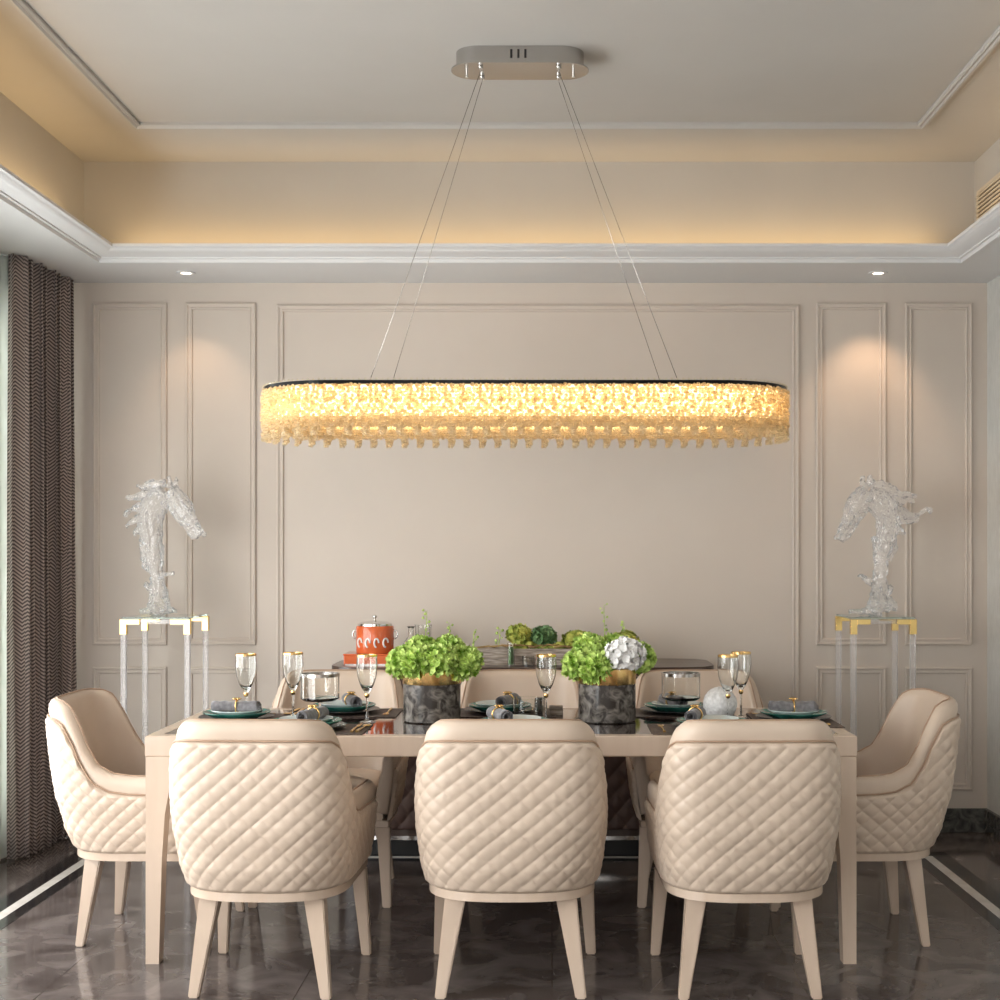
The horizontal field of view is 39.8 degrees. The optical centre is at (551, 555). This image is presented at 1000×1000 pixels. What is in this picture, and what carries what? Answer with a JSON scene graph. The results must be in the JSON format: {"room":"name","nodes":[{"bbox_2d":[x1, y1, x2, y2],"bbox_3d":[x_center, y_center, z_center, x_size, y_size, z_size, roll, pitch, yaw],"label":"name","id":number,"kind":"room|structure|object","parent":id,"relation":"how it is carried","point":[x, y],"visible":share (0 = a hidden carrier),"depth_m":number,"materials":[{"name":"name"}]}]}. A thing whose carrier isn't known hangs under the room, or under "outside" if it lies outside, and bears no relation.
{"room":"dining room","nodes":[
{"label":"dining room","id":0,"kind":"room"},
{"bbox_2d":[0,0,999,161],"bbox_3d":[-0.230,-1.945,2.675,5.180,0.120,8.750,0,0,0],"label":"ceiling","id":1,"kind":"structure","parent":0,"point":[163,60],"depth_m":5.44,"materials":[{"name":"white paint"}]},
{"bbox_2d":[8,0,999,129],"bbox_3d":[-0.100,-1.875,4.450,3.464,0.020,3.184,0,0,0],"label":"trim","id":2,"kind":"structure","parent":1,"relation":"attached to","point":[21,6],"depth_m":6.00,"materials":[{"name":"white paint"}]},
{"bbox_2d":[451,45,588,81],"bbox_3d":[-0.120,-1.841,5.180,0.516,0.088,0.186,0,0,0],"label":"ceiling canopy","id":3,"kind":"object","parent":1,"relation":"attached to","point":[495,62],"visible":0.99,"depth_m":5.11,"materials":[{"name":"silver metal"}]},
{"bbox_2d":[259,71,789,447],"bbox_3d":[-0.100,-1.114,5.180,1.983,1.376,0.614,0,0,0],"label":"chandelier","id":4,"kind":"object","parent":3,"relation":"hanging from","point":[356,410],"visible":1,"depth_m":4.89,"materials":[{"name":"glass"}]},
{"bbox_2d":[276,385,776,428],"bbox_3d":[-0.100,-0.555,5.180,1.910,0.108,0.540,0,0,0],"label":"diffuser","id":5,"kind":"object","parent":4,"relation":"attached to","point":[755,403],"depth_m":4.90,"materials":[{"name":"gold"}]},
{"bbox_2d":[0,833,999,999],"bbox_3d":[-0.280,1.420,2.675,5.280,0.100,8.750,0,0,0],"label":"floor","id":6,"kind":"structure","parent":0,"point":[505,950],"depth_m":4.82,"materials":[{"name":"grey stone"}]},
{"bbox_2d":[45,688,244,947],"bbox_3d":[-1.491,0.935,5.070,0.620,0.870,0.610,0,0,0],"label":"dining chair","id":7,"kind":"object","parent":6,"relation":"on","point":[97,758],"visible":0.7,"depth_m":4.81,"materials":[{"name":"leather"}]},
{"bbox_2d":[120,614,209,744],"bbox_3d":[-1.805,0.824,6.450,0.320,1.092,0.360,0,0,0],"label":"pedestal table","id":8,"kind":"object","parent":6,"relation":"on","point":[186,620],"visible":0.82,"depth_m":6.29,"materials":[{"name":"clear glass"}]},
{"bbox_2d":[123,476,206,615],"bbox_3d":[-1.810,-0.044,6.454,0.386,0.663,0.136,0,0,-8],"label":"horse sculpture","id":9,"kind":"object","parent":8,"relation":"on","point":[155,502],"visible":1,"depth_m":6.42,"materials":[{"name":"clear glass"}]},
{"bbox_2d":[169,719,377,999],"bbox_3d":[-0.898,0.931,4.454,0.580,0.879,0.653,0,0,2],"label":"dining chair","id":10,"kind":"object","parent":6,"relation":"on","point":[262,810],"visible":1,"depth_m":4.18,"materials":[{"name":"beige leather"}]},
{"bbox_2d":[248,669,408,907],"bbox_3d":[-0.905,0.931,5.689,0.610,0.879,0.653,0,0,0],"label":"dining chair","id":11,"kind":"object","parent":6,"relation":"on","point":[387,774],"visible":0.3,"depth_m":5.70,"materials":[{"name":"leather"}]},
{"bbox_2d":[348,768,380,796],"bbox_3d":[-0.905,0.932,5.621,0.424,0.085,0.516,0,0,0],"label":"seat cushion","id":12,"kind":"object","parent":11,"relation":"on","point":[357,776],"depth_m":5.61,"materials":[{"name":"beige leather"}]},
{"bbox_2d":[0,852,999,911],"bbox_3d":[-0.193,1.370,3.375,4.015,0.003,6.000,0,0,0],"label":"trim","id":13,"kind":"structure","parent":6,"relation":"on","point":[976,883],"depth_m":5.86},
{"bbox_2d":[0,858,999,930],"bbox_3d":[-0.193,1.370,3.375,3.765,0.003,5.750,0,0,0],"label":"trim","id":14,"kind":"structure","parent":6,"relation":"on","point":[960,892],"depth_m":5.61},
{"bbox_2d":[0,856,999,919],"bbox_3d":[-0.193,1.370,3.375,3.855,0.003,5.840,0,0,0],"label":"trim","id":15,"kind":"structure","parent":6,"relation":"on","point":[995,910],"depth_m":5.75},
{"bbox_2d":[145,708,856,963],"bbox_3d":[-0.171,0.987,5.055,2.390,0.766,0.850,0,0,0],"label":"dining table","id":16,"kind":"object","parent":6,"relation":"on","point":[387,737],"visible":0.32,"depth_m":4.63,"materials":[{"name":"beige wood"}]},
{"bbox_2d":[235,653,256,700],"bbox_3d":[-1.122,0.481,5.060,0.077,0.246,0.077,0,0,0],"label":"champagne flute","id":17,"kind":"object","parent":16,"relation":"on","point":[245,663],"visible":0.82,"depth_m":5.03,"materials":[{"name":"clear glass"}]},
{"bbox_2d":[266,713,283,718],"bbox_3d":[-1.155,0.602,5.060,0.290,0.003,0.430,0,0,0],"label":"placemat","id":18,"kind":"object","parent":16,"relation":"on","point":[277,715],"visible":0.02,"depth_m":5.18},
{"bbox_2d":[198,713,274,718],"bbox_3d":[-1.155,0.593,5.060,0.276,0.016,0.276,0,0,0],"label":"charger plate","id":19,"kind":"object","parent":18,"relation":"on","point":[269,715],"visible":0.23,"depth_m":5.07,"materials":[{"name":"ceramic"}]},
{"bbox_2d":[202,708,270,718],"bbox_3d":[-1.155,0.582,5.060,0.248,0.026,0.248,0,0,0],"label":"dinner plate","id":20,"kind":"object","parent":19,"relation":"on","point":[210,713],"visible":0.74,"depth_m":4.98,"materials":[{"name":"ceramic"}]},
{"bbox_2d":[211,708,262,714],"bbox_3d":[-1.155,0.573,5.060,0.188,0.022,0.188,0,0,0],"label":"salad plate","id":21,"kind":"object","parent":20,"relation":"on","point":[257,711],"visible":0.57,"depth_m":4.99,"materials":[{"name":"teal ceramic"}]},
{"bbox_2d":[211,701,261,711],"bbox_3d":[-1.155,0.552,5.059,0.182,0.044,0.044,0,0,0],"label":"napkin","id":22,"kind":"object","parent":21,"relation":"on","point":[219,706],"visible":1,"depth_m":5.04,"materials":[{"name":"grey fabric"}]},
{"bbox_2d":[282,652,303,714],"bbox_3d":[-0.963,0.481,5.130,0.077,0.246,0.077,0,0,0],"label":"champagne flute","id":23,"kind":"object","parent":16,"relation":"on","point":[292,663],"visible":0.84,"depth_m":5.10,"materials":[{"name":"clear glass"}]},
{"bbox_2d":[300,672,339,705],"bbox_3d":[-0.874,0.523,5.200,0.147,0.162,0.147,0,0,0],"label":"goblet","id":24,"kind":"object","parent":16,"relation":"on","point":[319,687],"visible":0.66,"depth_m":5.14,"materials":[{"name":"clear glass"}]},
{"bbox_2d":[282,708,402,717],"bbox_3d":[-0.800,0.602,5.300,0.430,0.003,0.290,0,0,0],"label":"placemat","id":25,"kind":"object","parent":16,"relation":"on","point":[394,712],"visible":0.5,"depth_m":5.23,"materials":[{"name":"fabric"}]},
{"bbox_2d":[311,706,379,714],"bbox_3d":[-0.800,0.593,5.300,0.276,0.016,0.276,0,0,0],"label":"charger plate","id":26,"kind":"object","parent":25,"relation":"on","point":[373,708],"visible":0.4,"depth_m":5.21,"materials":[{"name":"ceramic"}]},
{"bbox_2d":[312,702,375,711],"bbox_3d":[-0.800,0.582,5.300,0.248,0.026,0.248,0,0,0],"label":"dinner plate","id":27,"kind":"object","parent":26,"relation":"on","point":[370,704],"visible":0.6,"depth_m":5.21,"materials":[{"name":"ceramic"}]},
{"bbox_2d":[321,700,365,707],"bbox_3d":[-0.800,0.573,5.300,0.188,0.022,0.188,0,0,0],"label":"salad plate","id":28,"kind":"object","parent":27,"relation":"on","point":[338,703],"visible":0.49,"depth_m":5.27,"materials":[{"name":"teal ceramic"}]},
{"bbox_2d":[341,693,361,706],"bbox_3d":[-0.769,0.552,5.292,0.044,0.044,0.182,0,0,-20],"label":"napkin","id":29,"kind":"object","parent":28,"relation":"on","point":[351,700],"visible":0.94,"depth_m":5.23,"materials":[{"name":"grey fabric"}]},
{"bbox_2d":[333,724,372,734],"bbox_3d":[-0.855,0.602,4.800,0.430,0.003,0.290,0,0,0],"label":"placemat","id":30,"kind":"object","parent":16,"relation":"on","point":[343,730],"visible":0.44,"depth_m":4.76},
{"bbox_2d":[331,721,345,727],"bbox_3d":[-0.855,0.593,4.800,0.276,0.016,0.276,0,0,0],"label":"charger plate","id":31,"kind":"object","parent":30,"relation":"on","point":[339,724],"visible":0.13,"depth_m":4.83,"materials":[{"name":"ceramic"}]},
{"bbox_2d":[274,716,341,725],"bbox_3d":[-0.855,0.582,4.800,0.248,0.026,0.248,0,0,0],"label":"dinner plate","id":32,"kind":"object","parent":31,"relation":"on","point":[334,720],"visible":0.21,"depth_m":4.84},
{"bbox_2d":[279,715,333,721],"bbox_3d":[-0.855,0.573,4.800,0.188,0.022,0.188,0,0,0],"label":"salad plate","id":33,"kind":"object","parent":32,"relation":"on","point":[326,718],"visible":0.3,"depth_m":4.84,"materials":[{"name":"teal ceramic"}]},
{"bbox_2d":[296,706,328,718],"bbox_3d":[-0.834,0.552,4.818,0.044,0.044,0.182,0,0,17],"label":"napkin","id":34,"kind":"object","parent":33,"relation":"on","point":[308,713],"visible":0.85,"depth_m":4.78,"materials":[{"name":"grey fabric"}]},
{"bbox_2d":[356,654,377,722],"bbox_3d":[-0.673,0.481,5.020,0.077,0.246,0.077,0,0,0],"label":"champagne flute","id":35,"kind":"object","parent":16,"relation":"on","point":[366,665],"visible":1,"depth_m":5.00,"materials":[{"name":"clear glass"}]},
{"bbox_2d":[403,670,460,723],"bbox_3d":[-0.440,0.506,5.060,0.213,0.196,0.213,0,0,0],"label":"flower vase","id":36,"kind":"object","parent":16,"relation":"on","point":[429,699],"visible":0.78,"depth_m":4.97,"materials":[{"name":"grey stone"}]},
{"bbox_2d":[385,644,412,679],"bbox_3d":[-0.543,0.386,5.040,0.135,0.134,0.147,0,0,-7],"label":"hydrangea","id":37,"kind":"object","parent":36,"relation":"in","point":[392,663],"visible":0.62,"depth_m":5.00,"materials":[{"name":"green plant"}]},
{"bbox_2d":[398,644,430,679],"bbox_3d":[-0.479,0.381,4.987,0.142,0.134,0.145,0,0,27],"label":"hydrangea","id":38,"kind":"object","parent":36,"relation":"in","point":[413,661],"visible":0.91,"depth_m":4.94,"materials":[{"name":"green plant"}]},
{"bbox_2d":[405,634,433,646],"bbox_3d":[-0.482,0.352,5.110,0.146,0.130,0.143,0,0,-13],"label":"hydrangea","id":39,"kind":"object","parent":36,"relation":"in","point":[417,639],"visible":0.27,"depth_m":5.08,"materials":[{"name":"green plant"}]},
{"bbox_2d":[424,641,459,677],"bbox_3d":[-0.410,0.373,4.987,0.149,0.133,0.153,0,0,-34],"label":"hydrangea","id":40,"kind":"object","parent":36,"relation":"in","point":[443,657],"visible":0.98,"depth_m":4.94,"materials":[{"name":"green plant"}]},
{"bbox_2d":[430,633,465,648],"bbox_3d":[-0.385,0.348,5.090,0.147,0.128,0.146,0,0,-35],"label":"hydrangea","id":41,"kind":"object","parent":36,"relation":"in","point":[449,638],"visible":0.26,"depth_m":5.07,"materials":[{"name":"green plant"}]},
{"bbox_2d":[450,642,484,682],"bbox_3d":[-0.324,0.389,5.038,0.158,0.147,0.150,0,0,34],"label":"hydrangea","id":42,"kind":"object","parent":36,"relation":"in","point":[470,660],"visible":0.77,"depth_m":5.00,"materials":[{"name":"green plant"}]},
{"bbox_2d":[461,708,555,717],"bbox_3d":[-0.200,0.602,5.300,0.430,0.003,0.290,0,0,0],"label":"placemat","id":43,"kind":"object","parent":16,"relation":"on","point":[464,714],"visible":0.2,"depth_m":5.20,"materials":[{"name":"fabric"}]},
{"bbox_2d":[513,696,544,716],"bbox_3d":[-0.084,0.561,5.050,0.120,0.085,0.120,0,0,0],"label":"glass tumbler","id":44,"kind":"object","parent":16,"relation":"on","point":[522,705],"visible":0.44,"depth_m":5.00,"materials":[{"name":"clear"}]},
{"bbox_2d":[535,654,556,717],"bbox_3d":[-0.022,0.481,5.020,0.077,0.246,0.077,0,0,0],"label":"champagne flute","id":45,"kind":"object","parent":16,"relation":"on","point":[545,666],"visible":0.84,"depth_m":4.99,"materials":[{"name":"clear glass"}]},
{"bbox_2d":[578,668,635,723],"bbox_3d":[0.202,0.506,5.060,0.213,0.196,0.213,0,0,0],"label":"flower vase","id":46,"kind":"object","parent":16,"relation":"on","point":[612,701],"visible":0.69,"depth_m":4.97,"materials":[{"name":"grey stone"}]},
{"bbox_2d":[560,646,591,681],"bbox_3d":[0.098,0.393,5.030,0.135,0.134,0.146,0,0,-6],"label":"hydrangea","id":47,"kind":"object","parent":46,"relation":"in","point":[571,659],"visible":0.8,"depth_m":4.99,"materials":[{"name":"green plant"}]},
{"bbox_2d":[572,632,607,654],"bbox_3d":[0.148,0.349,5.093,0.156,0.142,0.159,0,0,-26],"label":"hydrangea","id":48,"kind":"object","parent":46,"relation":"in","point":[593,641],"visible":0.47,"depth_m":5.05,"materials":[{"name":"green plant"}]},
{"bbox_2d":[576,649,615,685],"bbox_3d":[0.162,0.401,4.983,0.142,0.134,0.145,0,0,27],"label":"hydrangea","id":49,"kind":"object","parent":46,"relation":"in","point":[595,664],"visible":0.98,"depth_m":4.94,"materials":[{"name":"green plant"}]},
{"bbox_2d":[604,636,646,670],"bbox_3d":[0.264,0.351,4.975,0.162,0.128,0.156,0,0,0],"label":"hydrangea","id":50,"kind":"object","parent":46,"relation":"in","point":[623,652],"visible":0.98,"depth_m":4.94,"materials":[{"name":"white plant"}]},
{"bbox_2d":[628,640,656,675],"bbox_3d":[0.318,0.373,5.059,0.138,0.131,0.134,0,0,-20],"label":"hydrangea","id":51,"kind":"object","parent":46,"relation":"in","point":[650,662],"visible":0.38,"depth_m":5.03,"materials":[{"name":"green plant"}]},
{"bbox_2d":[647,724,676,734],"bbox_3d":[0.555,0.602,4.800,0.430,0.003,0.290,0,0,0],"label":"placemat","id":52,"kind":"object","parent":16,"relation":"on","point":[655,729],"visible":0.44,"depth_m":4.78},
{"bbox_2d":[672,721,681,726],"bbox_3d":[0.555,0.593,4.800,0.276,0.016,0.276,0,0,0],"label":"charger plate","id":53,"kind":"object","parent":52,"relation":"on","point":[677,723],"visible":0.07,"depth_m":4.83,"materials":[{"name":"ceramic"}]},
{"bbox_2d":[676,717,744,722],"bbox_3d":[0.555,0.582,4.800,0.248,0.026,0.248,0,0,0],"label":"dinner plate","id":54,"kind":"object","parent":53,"relation":"on","point":[680,719],"visible":0.16,"depth_m":4.84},
{"bbox_2d":[684,714,738,719],"bbox_3d":[0.555,0.573,4.800,0.188,0.022,0.188,0,0,0],"label":"salad plate","id":55,"kind":"object","parent":54,"relation":"on","point":[707,716],"visible":0.22,"depth_m":4.87,"materials":[{"name":"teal ceramic"}]},
{"bbox_2d":[684,706,705,719],"bbox_3d":[0.501,0.552,4.821,0.044,0.044,0.182,0,0,17],"label":"napkin","id":56,"kind":"object","parent":55,"relation":"on","point":[694,713],"visible":0.94,"depth_m":4.76,"materials":[{"name":"grey fabric"}]},
{"bbox_2d":[662,671,699,715],"bbox_3d":[0.488,0.523,5.220,0.147,0.162,0.147,0,0,0],"label":"goblet","id":57,"kind":"object","parent":16,"relation":"on","point":[679,686],"visible":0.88,"depth_m":5.16,"materials":[{"name":"clear glass"}]},
{"bbox_2d":[636,708,734,717],"bbox_3d":[0.475,0.602,5.300,0.430,0.003,0.290,0,0,0],"label":"placemat","id":58,"kind":"object","parent":16,"relation":"on","point":[640,713],"visible":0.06,"depth_m":5.20,"materials":[{"name":"fabric"}]},
{"bbox_2d":[640,706,685,714],"bbox_3d":[0.475,0.593,5.300,0.276,0.016,0.276,0,0,0],"label":"charger plate","id":59,"kind":"object","parent":58,"relation":"on","point":[644,708],"visible":0.38,"depth_m":5.21,"materials":[{"name":"ceramic"}]},
{"bbox_2d":[643,702,702,711],"bbox_3d":[0.475,0.582,5.300,0.248,0.026,0.248,0,0,0],"label":"dinner plate","id":60,"kind":"object","parent":59,"relation":"on","point":[648,704],"visible":0.51,"depth_m":5.21,"materials":[{"name":"ceramic"}]},
{"bbox_2d":[703,686,736,715],"bbox_3d":[0.619,0.543,5.080,0.125,0.126,0.126,0,0,0],"label":"decorative ball","id":61,"kind":"object","parent":16,"relation":"on","point":[715,700],"visible":0.74,"depth_m":5.04,"materials":[{"name":"stone"}]},
{"bbox_2d":[717,654,738,714],"bbox_3d":[0.638,0.481,5.000,0.077,0.246,0.077,0,0,0],"label":"champagne flute","id":62,"kind":"object","parent":16,"relation":"on","point":[728,664],"visible":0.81,"depth_m":4.97,"materials":[{"name":"clear glass"}]},
{"bbox_2d":[731,651,750,717],"bbox_3d":[0.707,0.481,5.160,0.077,0.246,0.077,0,0,0],"label":"champagne flute","id":63,"kind":"object","parent":16,"relation":"on","point":[744,657],"visible":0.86,"depth_m":5.13,"materials":[{"name":"clear glass"}]},
{"bbox_2d":[746,713,844,727],"bbox_3d":[0.885,0.602,5.060,0.290,0.003,0.430,0,0,0],"label":"placemat","id":64,"kind":"object","parent":16,"relation":"on","point":[833,724],"visible":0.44,"depth_m":5.01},
{"bbox_2d":[755,713,831,719],"bbox_3d":[0.885,0.593,5.060,0.276,0.016,0.276,0,0,0],"label":"charger plate","id":65,"kind":"object","parent":64,"relation":"on","point":[760,715],"visible":0.28,"depth_m":5.07,"materials":[{"name":"ceramic"}]},
{"bbox_2d":[759,708,827,718],"bbox_3d":[0.885,0.582,5.060,0.248,0.026,0.248,0,0,0],"label":"dinner plate","id":66,"kind":"object","parent":65,"relation":"on","point":[766,711],"visible":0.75,"depth_m":4.98,"materials":[{"name":"ceramic"}]},
{"bbox_2d":[768,709,818,714],"bbox_3d":[0.885,0.573,5.060,0.188,0.022,0.188,0,0,0],"label":"salad plate","id":67,"kind":"object","parent":66,"relation":"on","point":[775,712],"visible":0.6,"depth_m":4.99,"materials":[{"name":"teal ceramic"}]},
{"bbox_2d":[768,701,818,711],"bbox_3d":[0.885,0.552,5.059,0.182,0.044,0.044,0,0,0],"label":"napkin","id":68,"kind":"object","parent":67,"relation":"on","point":[783,706],"visible":0.98,"depth_m":5.04,"materials":[{"name":"grey fabric"}]},
{"bbox_2d":[414,719,607,998],"bbox_3d":[-0.128,0.931,4.454,0.610,0.879,0.653,0,0,0],"label":"dining chair","id":69,"kind":"object","parent":6,"relation":"on","point":[507,810],"visible":1,"depth_m":4.17,"materials":[{"name":"leather"}]},
{"bbox_2d":[461,669,581,906],"bbox_3d":[-0.130,0.931,5.689,0.610,0.879,0.653,0,0,0],"label":"dining chair","id":70,"kind":"object","parent":6,"relation":"on","point":[490,684],"visible":0.06,"depth_m":5.95,"materials":[{"name":"beige leather"}]},
{"bbox_2d":[332,658,713,854],"bbox_3d":[-0.135,0.937,6.520,1.770,0.866,0.570,0,0,0],"label":"sideboard","id":71,"kind":"object","parent":6,"relation":"on","point":[622,836],"visible":0.1,"depth_m":6.25,"materials":[{"name":"brown wood"}]},
{"bbox_2d":[343,651,387,664],"bbox_3d":[-0.843,0.478,6.459,0.244,0.052,0.186,0,0,0],"label":"box","id":72,"kind":"object","parent":71,"relation":"on","point":[350,658],"visible":0.48,"depth_m":6.37,"materials":[{"name":"leather"}]},
{"bbox_2d":[352,615,397,653],"bbox_3d":[-0.828,0.363,6.456,0.182,0.177,0.182,0,0,37],"label":"jar","id":73,"kind":"object","parent":72,"relation":"on","point":[375,636],"visible":0.99,"depth_m":6.39,"materials":[{"name":"ceramic"}]},
{"bbox_2d":[507,643,514,665],"bbox_3d":[-0.189,0.452,6.345,0.034,0.105,0.034,0,0,0],"label":"glass jar","id":74,"kind":"object","parent":71,"relation":"on","point":[510,646],"visible":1,"depth_m":6.33,"materials":[{"name":"green"}]},
{"bbox_2d":[477,641,572,664],"bbox_3d":[-0.079,0.449,6.438,0.593,0.110,0.125,0,0,0],"label":"trough","id":75,"kind":"object","parent":71,"relation":"on","point":[493,655],"visible":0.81,"depth_m":6.38,"materials":[{"name":"grey wood"}]},
{"bbox_2d":[505,623,531,644],"bbox_3d":[-0.156,0.365,6.440,0.132,0.109,0.133,0,0,0],"label":"succulent","id":76,"kind":"object","parent":75,"relation":"on","point":[517,633],"visible":0.98,"depth_m":6.40,"materials":[{"name":"green plant"}]},
{"bbox_2d":[530,625,557,644],"bbox_3d":[-0.045,0.374,6.440,0.143,0.108,0.138,0,0,36],"label":"succulent","id":77,"kind":"object","parent":75,"relation":"in","point":[544,634],"visible":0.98,"depth_m":6.40,"materials":[{"name":"green plant"}]},
{"bbox_2d":[561,629,591,648],"bbox_3d":[0.124,0.404,6.494,0.189,0.120,0.173,0,0,0],"label":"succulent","id":78,"kind":"object","parent":75,"relation":"in","point":[568,637],"visible":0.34,"depth_m":6.45,"materials":[{"name":"plant"}]},
{"bbox_2d":[626,669,780,907],"bbox_3d":[0.612,0.931,5.689,0.610,0.879,0.653,0,0,0],"label":"dining chair","id":79,"kind":"object","parent":6,"relation":"on","point":[640,770],"visible":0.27,"depth_m":5.83,"materials":[{"name":"beige leather"}]},
{"bbox_2d":[644,719,840,999],"bbox_3d":[0.609,0.931,4.446,0.580,0.879,0.653,0,0,-1],"label":"dining chair","id":80,"kind":"object","parent":6,"relation":"on","point":[738,810],"visible":1,"depth_m":4.17,"materials":[{"name":"beige leather"}]},
{"bbox_2d":[770,688,960,947],"bbox_3d":[1.146,0.935,5.070,0.620,0.870,0.610,0,0,0],"label":"dining chair","id":81,"kind":"object","parent":6,"relation":"on","point":[905,776],"visible":0.75,"depth_m":4.81,"materials":[{"name":"beige leather"}]},
{"bbox_2d":[835,614,916,736],"bbox_3d":[1.508,0.824,6.450,0.300,1.092,0.360,0,0,0],"label":"pedestal table","id":82,"kind":"object","parent":6,"relation":"on","point":[895,620],"visible":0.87,"depth_m":6.28,"materials":[{"name":"clear glass"}]},
{"bbox_2d":[834,475,932,615],"bbox_3d":[1.549,-0.047,6.453,0.462,0.668,0.144,0,0,0],"label":"horse sculpture","id":83,"kind":"object","parent":82,"relation":"on","point":[884,501],"visible":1,"depth_m":6.42,"materials":[{"name":"clear glass"}]},
{"bbox_2d":[74,283,986,807],"bbox_3d":[-0.230,-0.307,6.925,5.180,3.355,0.150,0,0,0],"label":"wall","id":84,"kind":"structure","parent":0,"point":[689,548],"depth_m":6.85,"materials":[{"name":"beige paint"}]},
{"bbox_2d":[0,254,7,858],"bbox_3d":[-2.478,0.002,4.681,0.030,2.712,3.361,0,0,0],"label":"sheer curtain","id":85,"kind":"object","parent":84,"relation":"hanging from","point":[3,259],"visible":0.41,"depth_m":6.20,"materials":[{"name":"fabric"}]},
{"bbox_2d":[92,303,166,644],"bbox_3d":[-2.094,-0.407,6.843,0.367,1.697,0.014,0,0,0],"label":"trim","id":86,"kind":"structure","parent":84,"relation":"attached to","point":[96,307],"depth_m":6.84,"materials":[{"name":"beige paint"}]},
{"bbox_2d":[92,667,166,729],"bbox_3d":[-2.094,0.856,6.843,0.367,0.610,0.014,0,0,0],"label":"trim","id":87,"kind":"structure","parent":84,"relation":"attached to","point":[96,671],"depth_m":6.84,"materials":[{"name":"beige paint"}]},
{"bbox_2d":[186,303,255,644],"bbox_3d":[-1.643,-0.407,6.843,0.347,1.697,0.014,0,0,0],"label":"trim","id":88,"kind":"structure","parent":84,"relation":"attached to","point":[190,307],"depth_m":6.84,"materials":[{"name":"beige paint"}]},
{"bbox_2d":[191,667,255,715],"bbox_3d":[-1.643,0.856,6.843,0.347,0.610,0.014,0,0,0],"label":"trim","id":89,"kind":"structure","parent":84,"relation":"attached to","point":[194,670],"depth_m":6.84,"materials":[{"name":"beige paint"}]},
{"bbox_2d":[277,305,798,701],"bbox_3d":[-0.070,-0.042,6.843,2.591,2.407,0.014,0,0,0],"label":"trim","id":90,"kind":"structure","parent":84,"relation":"attached to","point":[281,309],"depth_m":6.84,"materials":[{"name":"beige paint"}]},
{"bbox_2d":[816,303,885,644],"bbox_3d":[1.484,-0.407,6.843,0.347,1.697,0.014,0,0,0],"label":"trim","id":91,"kind":"structure","parent":84,"relation":"attached to","point":[820,307],"depth_m":6.84,"materials":[{"name":"beige paint"}]},
{"bbox_2d":[816,667,885,730],"bbox_3d":[1.484,0.856,6.843,0.347,0.610,0.014,0,0,0],"label":"trim","id":92,"kind":"structure","parent":84,"relation":"attached to","point":[820,671],"depth_m":6.84,"materials":[{"name":"beige paint"}]},
{"bbox_2d":[905,303,972,644],"bbox_3d":[1.918,-0.407,6.843,0.332,1.697,0.014,0,0,0],"label":"trim","id":93,"kind":"structure","parent":84,"relation":"attached to","point":[968,307],"depth_m":6.84,"materials":[{"name":"beige paint"}]},
{"bbox_2d":[905,667,972,789],"bbox_3d":[1.918,0.856,6.843,0.332,0.610,0.014,0,0,0],"label":"trim","id":94,"kind":"structure","parent":84,"relation":"attached to","point":[968,671],"depth_m":6.84,"materials":[{"name":"beige paint"}]},
{"bbox_2d":[940,808,986,832],"bbox_3d":[-0.230,1.310,6.840,4.780,0.119,0.020,0,0,0],"label":"baseboard","id":95,"kind":"structure","parent":84,"relation":"attached to","point":[956,820],"depth_m":6.83,"materials":[{"name":"black stone"}]},
{"bbox_2d":[987,275,999,815],"bbox_3d":[2.235,-0.307,2.675,0.150,3.355,8.350,0,0,0],"label":"wall","id":96,"kind":"structure","parent":0,"point":[993,287],"depth_m":6.75,"materials":[{"name":"beige paint"}]},
{"bbox_2d":[0,92,999,242],"bbox_3d":[-0.230,-1.645,2.675,4.780,0.480,8.350,0,0,0],"label":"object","id":97,"kind":"structure","parent":96,"relation":"attached to","point":[122,202],"depth_m":6.60,"materials":[{"name":"white paint"}]},
{"bbox_2d":[0,202,999,282],"bbox_3d":[-0.230,-1.380,2.675,4.780,0.050,8.350,0,0,0],"label":"crown molding","id":98,"kind":"structure","parent":96,"relation":"attached to","point":[19,235],"depth_m":6.57,"materials":[{"name":"white paint"}]},
{"bbox_2d":[7,253,76,859],"bbox_3d":[-2.388,0.003,6.479,0.093,2.711,0.624,0,0,3],"label":"curtain","id":99,"kind":"object","parent":98,"relation":"hanging from","point":[41,562],"visible":0.9,"depth_m":6.37,"materials":[{"name":"fabric"}]},
{"bbox_2d":[0,164,999,262],"bbox_3d":[-0.100,-1.385,4.480,4.004,0.069,3.784,0,0,0],"label":"trim","id":100,"kind":"structure","parent":98,"relation":"attached to","point":[15,193],"depth_m":6.29,"materials":[{"name":"white paint"}]},
{"bbox_2d":[976,172,999,220],"bbox_3d":[2.014,-1.653,5.900,0.012,0.145,1.270,0,0,0],"label":"air vent","id":101,"kind":"object","parent":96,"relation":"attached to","point":[987,196],"visible":0.91,"depth_m":6.36,"materials":[{"name":"metal"}]},
{"bbox_2d":[985,809,999,841],"bbox_3d":[2.150,1.310,2.665,0.020,0.119,8.330,0,0,0],"label":"baseboard","id":102,"kind":"structure","parent":96,"relation":"attached to","point":[992,820],"depth_m":6.71,"materials":[{"name":"black stone"}]},
{"bbox_3d":[-0.130,0.593,4.800,0.276,0.015,0.276,0,0,0],"label":"charger plate","id":103,"kind":"object","parent":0,"visible":0},
{"bbox_3d":[-0.130,0.582,4.800,0.248,0.026,0.248,0,0,0],"label":"dinner plate","id":104,"kind":"object","parent":103,"relation":"on","visible":0},
{"bbox_2d":[488,714,540,718],"bbox_3d":[-0.130,0.573,4.800,0.188,0.022,0.188,0,0,0],"label":"salad plate","id":105,"kind":"object","parent":104,"relation":"on","point":[516,716],"visible":0.16,"depth_m":4.87,"materials":[{"name":"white ceramic"}]},
{"bbox_2d":[486,706,513,718],"bbox_3d":[-0.184,0.552,4.822,0.044,0.044,0.182,0,0,-20],"label":"napkin","id":106,"kind":"object","parent":105,"relation":"on","point":[499,713],"visible":0.89,"depth_m":4.77,"materials":[{"name":"grey fabric"}]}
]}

